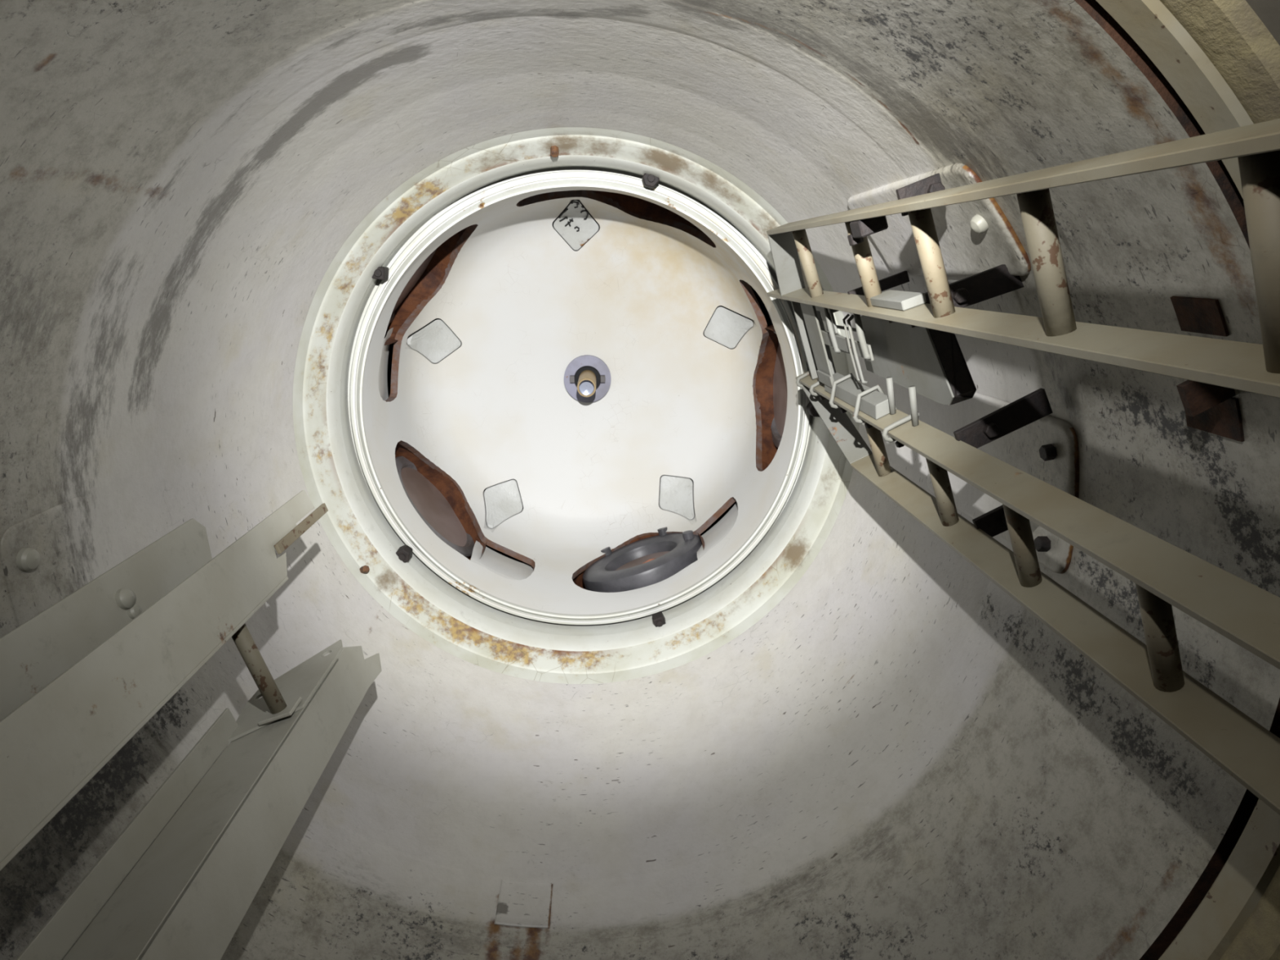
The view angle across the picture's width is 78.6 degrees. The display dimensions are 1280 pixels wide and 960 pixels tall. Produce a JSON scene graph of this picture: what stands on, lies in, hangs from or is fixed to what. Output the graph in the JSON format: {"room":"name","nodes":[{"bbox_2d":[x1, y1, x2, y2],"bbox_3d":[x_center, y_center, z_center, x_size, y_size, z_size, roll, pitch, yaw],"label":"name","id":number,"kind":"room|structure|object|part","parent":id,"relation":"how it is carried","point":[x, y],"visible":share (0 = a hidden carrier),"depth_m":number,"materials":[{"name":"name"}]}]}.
{"room":"vertical ladder shaft","nodes":[
{"label":"vertical ladder shaft","id":0,"kind":"room"},
{"bbox_2d":[0,0,1279,959],"bbox_3d":[-0.146,0.053,1.728,1.891,1.588,1.891,23,-77,-9],"label":"wall","id":1,"kind":"structure","parent":0,"point":[899,759],"depth_m":1.56,"materials":[{"name":"paint"}]},
{"bbox_2d":[0,496,105,626],"bbox_3d":[-1.067,0.169,1.447,0.025,0.240,0.239,-1,-74,-3],"label":"mounting plate","id":2,"kind":"object","parent":1,"relation":"attached to","point":[51,554],"visible":0.62,"depth_m":1.42,"materials":[{"name":"paint"}]},
{"bbox_3d":[-0.270,0.992,1.832,0.126,0.129,0.010,7,-75,-5],"label":"lap plate","id":3,"kind":"part","parent":1,"relation":"part of","materials":[{"name":"paint"}]},
{"bbox_2d":[293,127,859,684],"bbox_3d":[-0.191,-0.192,2.612,1.772,0.320,1.772,28,-78,-10],"label":"ring","id":4,"kind":"object","parent":1,"relation":"attached to","point":[473,631],"visible":0.86,"depth_m":2.61,"materials":[{"name":"paint"}]},
{"bbox_2d":[350,162,809,624],"bbox_3d":[-0.211,-0.347,3.171,1.772,0.985,1.790,-1,-74,-3],"label":"cover","id":5,"kind":"object","parent":4,"relation":"on","point":[587,378],"visible":0.98,"depth_m":3.42,"materials":[{"name":"metal"}]},
{"bbox_3d":[-0.896,-0.817,3.089,0.042,0.524,0.524,34,-79,-11],"label":"port frame","id":6,"kind":"part","parent":5,"relation":"part of","materials":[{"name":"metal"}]},
{"bbox_3d":[-0.899,-0.818,3.088,0.008,0.422,0.422,34,-79,-11],"label":"port glass","id":7,"kind":"part","parent":5,"relation":"part of","materials":[{"name":"glass"}]},
{"bbox_3d":[-0.880,-0.591,3.359,0.147,0.210,0.147,-35,-76,7],"label":"square plate","id":8,"kind":"part","parent":5,"relation":"part of","materials":[{"name":"paint"}]},
{"bbox_3d":[-0.884,0.118,3.349,0.008,0.422,0.422,-36,-76,7],"label":"port glass","id":9,"kind":"part","parent":5,"relation":"part of","materials":[{"name":"glass"}]},
{"bbox_3d":[-0.882,0.117,3.349,0.042,0.524,0.524,-36,-76,7],"label":"port frame","id":10,"kind":"part","parent":5,"relation":"part of","materials":[{"name":"metal"}]},
{"bbox_3d":[-0.627,0.105,3.566,0.147,0.211,0.147,-14,-74,1],"label":"square plate","id":11,"kind":"part","parent":5,"relation":"part of","materials":[{"name":"paint"}]},
{"bbox_3d":[-0.267,-1.059,3.263,0.147,0.213,0.147,-41,-77,8],"label":"square plate","id":12,"kind":"part","parent":5,"relation":"part of","materials":[{"name":"paint"}]},
{"bbox_3d":[-0.241,-0.465,3.597,0.216,0.030,0.216,-1,-74,-3],"label":"hub plate","id":13,"kind":"part","parent":5,"relation":"part of","materials":[{"name":"metal"}]},
{"bbox_2d":[574,365,600,388],"bbox_3d":[-0.242,-0.468,3.607,0.132,0.003,0.132,-1,-74,-3],"label":"socket","id":14,"kind":"object","parent":5,"relation":"attached to","point":[580,371],"depth_m":3.60,"materials":[{"name":"black"}]},
{"bbox_3d":[0.018,0.369,3.390,0.304,0.302,0.037,-18,-74,2],"label":"glass","id":15,"kind":"part","parent":5,"relation":"part of","materials":[{"name":"glass"}]},
{"bbox_3d":[0.170,0.077,3.600,0.147,0.214,0.147,3,-75,-4],"label":"square plate","id":16,"kind":"part","parent":5,"relation":"part of","materials":[{"name":"paint"}]},
{"bbox_3d":[0.382,-0.659,3.407,0.147,0.214,0.147,24,-77,-9],"label":"square plate","id":17,"kind":"part","parent":5,"relation":"part of","materials":[{"name":"paint"}]},
{"bbox_3d":[0.600,-0.391,3.283,0.042,0.524,0.524,-1,-74,-3],"label":"port frame","id":18,"kind":"part","parent":5,"relation":"part of","materials":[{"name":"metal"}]},
{"bbox_3d":[0.603,-0.391,3.283,0.008,0.422,0.422,-1,-74,-3],"label":"port glass","id":19,"kind":"part","parent":5,"relation":"part of","materials":[{"name":"glass"}]},
{"bbox_2d":[847,163,1031,275],"bbox_3d":[0.581,-0.511,1.597,0.035,0.610,0.231,-38,-76,7],"label":"mounting plate","id":20,"kind":"object","parent":1,"relation":"attached to","point":[975,237],"visible":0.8,"depth_m":1.46,"materials":[{"name":"paint"}]},
{"bbox_2d":[926,391,1079,573],"bbox_3d":[0.775,-0.036,1.739,0.043,0.610,0.301,-6,-74,-1],"label":"mounting plate","id":21,"kind":"object","parent":1,"relation":"attached to","point":[1046,449],"visible":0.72,"depth_m":1.57,"materials":[{"name":"paint"}]},
{"bbox_2d":[1074,0,1279,959],"bbox_3d":[-0.107,0.268,0.955,1.932,0.019,1.932,-1,-74,-3],"label":"gasket ring","id":22,"kind":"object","parent":1,"relation":"attached to","point":[1187,120],"depth_m":0.85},
{"bbox_2d":[1095,0,1279,959],"bbox_3d":[-0.105,0.277,0.920,1.894,0.058,1.894,-1,-74,-3],"label":"flange ring","id":23,"kind":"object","parent":1,"relation":"attached to","point":[1254,861],"depth_m":0.81,"materials":[{"name":"paint"}]},
{"bbox_2d":[1245,0,1279,45],"bbox_3d":[-0.046,0.597,-0.234,1.932,2.235,1.932,-1,-74,-3],"label":"wall","id":24,"kind":"structure","parent":0,"point":[1268,11],"depth_m":0.67,"materials":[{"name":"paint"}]},
{"bbox_2d":[1160,0,1279,959],"bbox_3d":[-0.102,0.292,0.867,1.924,0.053,1.924,-1,-74,-3],"label":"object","id":25,"kind":"structure","parent":24,"relation":"attached to","point":[1230,33],"depth_m":0.72,"materials":[{"name":"yellow paint"}]},
{"label":"floor","id":26,"kind":"structure","parent":0,"visible":0},
{"bbox_2d":[0,489,382,959],"bbox_3d":[-0.734,0.685,0.360,0.170,3.400,0.542,-18,-74,2],"label":"ladder","id":27,"kind":"object","parent":26,"relation":"on","point":[82,677],"visible":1,"depth_m":1.24,"materials":[{"name":"metal"}]},
{"bbox_3d":[-0.761,0.447,1.690,0.168,0.350,0.006,-18,-74,2],"label":"splice plate","id":28,"kind":"part","parent":27,"relation":"part of","materials":[{"name":"paint"}]},
{"bbox_2d":[766,118,1279,398],"bbox_3d":[0.583,-0.172,0.501,0.248,4.000,0.238,-20,-74,3],"label":"ladder","id":29,"kind":"object","parent":26,"relation":"on","point":[1251,367],"visible":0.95,"depth_m":0.89,"materials":[{"name":"metal"}]},
{"bbox_3d":[0.414,-0.614,2.203,0.072,0.071,0.189,-20,-74,3],"label":"plate","id":30,"kind":"part","parent":29,"relation":"part of","materials":[{"name":"paint"}]},
{"bbox_2d":[791,289,927,426],"bbox_3d":[0.507,-0.312,1.854,0.061,0.885,0.288,-17,-74,2],"label":"bracket","id":31,"kind":"object","parent":29,"relation":"attached to","point":[816,342],"visible":0.77,"depth_m":1.90,"materials":[{"name":"metal"}]},
{"bbox_3d":[0.464,-0.431,1.946,0.022,0.130,0.020,-19,-74,2],"label":"guide plate","id":32,"kind":"part","parent":31,"relation":"part of","materials":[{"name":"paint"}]},
{"bbox_3d":[0.469,-0.395,1.943,0.006,0.095,0.054,-18,-74,2],"label":"guide plate","id":33,"kind":"part","parent":31,"relation":"part of","materials":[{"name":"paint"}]},
{"bbox_3d":[0.472,-0.375,1.920,0.022,0.013,0.135,-15,-74,1],"label":"guide rod","id":34,"kind":"part","parent":31,"relation":"part of","materials":[{"name":"paint"}]},
{"bbox_3d":[0.491,-0.304,1.811,0.018,0.006,0.162,-16,-74,1],"label":"guide rod","id":35,"kind":"part","parent":31,"relation":"part of","materials":[{"name":"paint"}]},
{"bbox_3d":[0.493,-0.294,1.777,0.019,0.008,0.164,-16,-74,1],"label":"guide rod","id":36,"kind":"part","parent":31,"relation":"part of","materials":[{"name":"paint"}]},
{"bbox_3d":[0.481,-0.318,1.692,0.024,0.015,0.124,-14,-74,1],"label":"guide rod","id":37,"kind":"part","parent":31,"relation":"part of","materials":[{"name":"paint"}]},
{"bbox_3d":[0.554,-0.186,1.727,0.014,0.024,0.084,-14,-74,1],"label":"stay rod","id":38,"kind":"part","parent":31,"relation":"part of","materials":[{"name":"paint"}]},
{"bbox_2d":[832,315,976,405],"bbox_3d":[0.542,-0.305,1.728,0.061,0.685,0.180,-18,-74,2],"label":"mounting plate","id":39,"kind":"object","parent":31,"relation":"attached to","point":[931,361],"visible":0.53,"depth_m":1.52,"materials":[{"name":"paint"}]},
{"bbox_3d":[0.561,-0.151,1.602,0.014,0.024,0.084,-14,-74,1],"label":"stay rod","id":40,"kind":"part","parent":31,"relation":"part of","materials":[{"name":"paint"}]},
{"bbox_2d":[847,215,888,245],"bbox_3d":[0.416,-0.461,1.439,0.051,0.091,0.043,-19,-74,2],"label":"clamp","id":41,"kind":"object","parent":29,"relation":"attached to","point":[860,228],"visible":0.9,"depth_m":1.40,"materials":[{"name":"metal"}]},
{"bbox_3d":[0.555,-0.451,1.821,0.142,0.012,0.026,-19,-74,2],"label":"standoff arm","id":42,"kind":"part","parent":29,"relation":"part of","materials":[{"name":"metal"}]},
{"bbox_3d":[0.484,-0.491,1.349,0.075,0.012,0.051,-19,-74,2],"label":"standoff arm","id":43,"kind":"part","parent":29,"relation":"part of","materials":[{"name":"metal"}]},
{"bbox_3d":[0.599,-0.341,1.397,0.185,0.012,0.051,-19,-74,2],"label":"standoff arm","id":44,"kind":"part","parent":29,"relation":"part of","materials":[{"name":"metal"}]},
{"bbox_3d":[0.528,-0.059,0.530,0.065,4.000,0.012,-19,-74,2],"label":"rail","id":45,"kind":"part","parent":29,"relation":"part of","materials":[{"name":"metal"}]},
{"bbox_3d":[0.471,-0.191,0.353,0.064,3.736,0.032,-1,-74,-3],"label":"rail","id":46,"kind":"part","parent":29,"relation":"part of","materials":[{"name":"metal"}]},
{"bbox_2d":[795,370,1279,815],"bbox_3d":[0.715,0.230,0.578,0.253,3.920,0.255,-21,-75,3],"label":"ladder","id":47,"kind":"object","parent":26,"relation":"on","point":[1164,575],"visible":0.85,"depth_m":1.07,"materials":[{"name":"metal"}]},
{"bbox_3d":[0.555,-0.194,2.264,0.067,0.412,0.198,-18,-74,2],"label":"plate","id":48,"kind":"part","parent":47,"relation":"part of","materials":[{"name":"paint"}]},
{"bbox_3d":[0.710,0.067,1.500,0.137,0.012,0.051,-27,-75,4],"label":"standoff arm","id":49,"kind":"part","parent":47,"relation":"part of","materials":[{"name":"metal"}]},
{"bbox_3d":[0.672,-0.108,1.450,0.177,0.012,0.051,-27,-75,4],"label":"standoff arm","id":50,"kind":"part","parent":47,"relation":"part of","materials":[{"name":"metal"}]},
{"bbox_3d":[0.614,0.193,0.563,0.065,3.920,0.012,-27,-75,4],"label":"rail","id":51,"kind":"part","parent":47,"relation":"part of","materials":[{"name":"metal"}]}
]}

